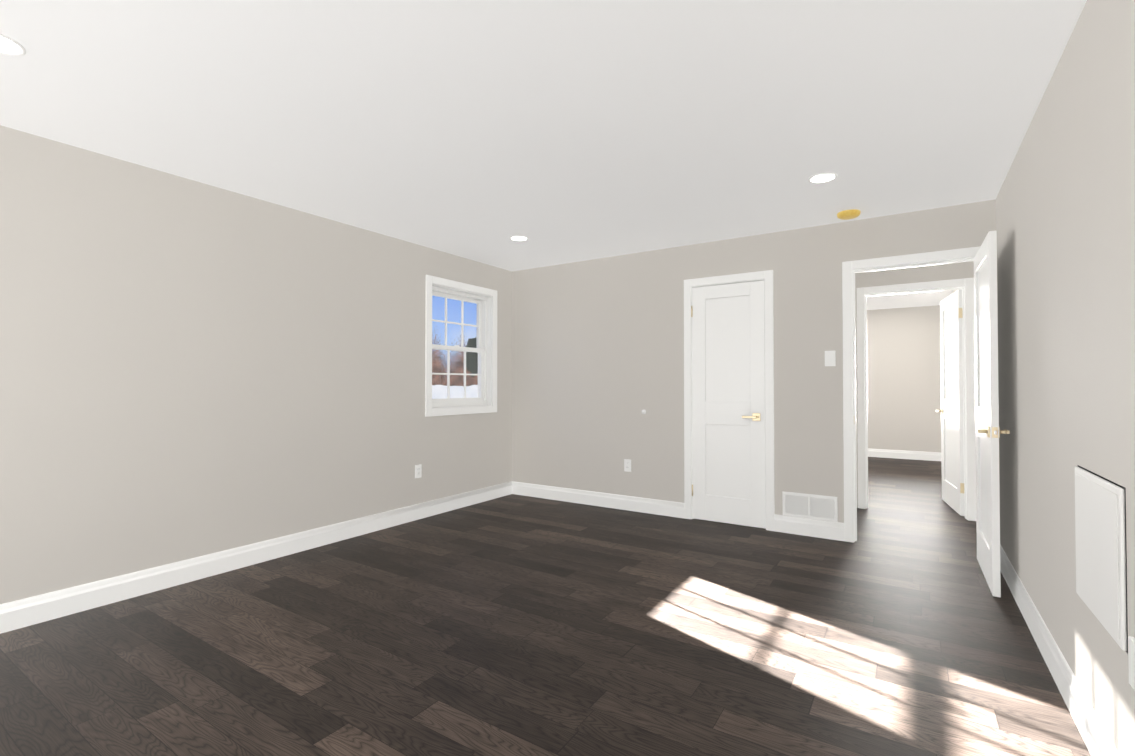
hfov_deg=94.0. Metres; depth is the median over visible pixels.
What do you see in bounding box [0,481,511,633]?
baseboard
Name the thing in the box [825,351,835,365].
light switch
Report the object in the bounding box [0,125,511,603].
wall
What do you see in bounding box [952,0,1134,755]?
wall
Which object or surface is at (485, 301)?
double-hung window
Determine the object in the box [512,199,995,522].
wall
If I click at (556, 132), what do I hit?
ceiling
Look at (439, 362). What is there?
backdrop
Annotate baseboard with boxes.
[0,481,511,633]
[512,481,684,518]
[774,514,843,540]
[868,448,940,460]
[1000,544,1119,755]
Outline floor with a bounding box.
[0,457,1090,755]
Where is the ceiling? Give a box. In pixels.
[0,0,1086,309]
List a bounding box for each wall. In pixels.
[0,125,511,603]
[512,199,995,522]
[855,261,973,507]
[867,305,940,451]
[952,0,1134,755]
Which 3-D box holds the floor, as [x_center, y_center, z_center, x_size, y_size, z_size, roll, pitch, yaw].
[1.167,1.292,4.760,4.450,0.100,11.040,-1,-1,33]
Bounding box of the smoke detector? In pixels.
[837,209,860,219]
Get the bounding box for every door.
[691,280,765,527]
[936,290,964,515]
[974,231,1009,596]
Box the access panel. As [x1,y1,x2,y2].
[1075,465,1127,653]
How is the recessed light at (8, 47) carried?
in the ceiling
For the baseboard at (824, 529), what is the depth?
4.12 m
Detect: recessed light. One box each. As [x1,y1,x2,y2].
[0,34,25,55]
[509,236,528,241]
[808,173,837,183]
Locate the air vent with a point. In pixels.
(812, 506)
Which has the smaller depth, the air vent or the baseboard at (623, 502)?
the air vent
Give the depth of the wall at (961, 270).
4.89 m
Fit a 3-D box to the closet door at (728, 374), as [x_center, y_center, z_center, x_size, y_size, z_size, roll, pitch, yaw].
[1.364,0.216,4.513,0.620,2.030,0.142,-1,-1,33]
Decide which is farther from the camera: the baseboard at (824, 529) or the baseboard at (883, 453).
the baseboard at (883, 453)
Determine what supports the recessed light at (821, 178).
in the ceiling
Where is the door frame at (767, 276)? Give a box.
[684,270,774,530]
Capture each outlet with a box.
[415,464,421,477]
[624,459,630,471]
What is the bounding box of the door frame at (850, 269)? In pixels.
[842,246,979,542]
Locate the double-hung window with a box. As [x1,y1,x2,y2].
[425,275,496,416]
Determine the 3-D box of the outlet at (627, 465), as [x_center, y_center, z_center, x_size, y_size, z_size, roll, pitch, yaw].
[0.567,0.826,4.993,0.072,0.116,0.012,-1,-1,33]
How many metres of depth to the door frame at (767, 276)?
4.44 m
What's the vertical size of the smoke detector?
0.043 m
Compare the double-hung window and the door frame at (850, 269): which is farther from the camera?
the double-hung window
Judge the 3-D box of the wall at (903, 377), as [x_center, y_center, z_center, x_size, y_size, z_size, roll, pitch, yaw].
[4.705,0.090,8.990,2.850,2.420,0.120,-1,-1,33]
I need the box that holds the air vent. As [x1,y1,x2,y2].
[782,491,837,521]
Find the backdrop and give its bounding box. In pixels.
[432,296,477,398]
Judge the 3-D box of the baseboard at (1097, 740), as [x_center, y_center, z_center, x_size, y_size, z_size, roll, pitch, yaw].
[1.425,1.127,1.301,0.015,0.135,5.270,-1,-1,33]
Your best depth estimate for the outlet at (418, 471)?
4.65 m
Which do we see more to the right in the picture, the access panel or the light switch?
the access panel
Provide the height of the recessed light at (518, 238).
0.008 m

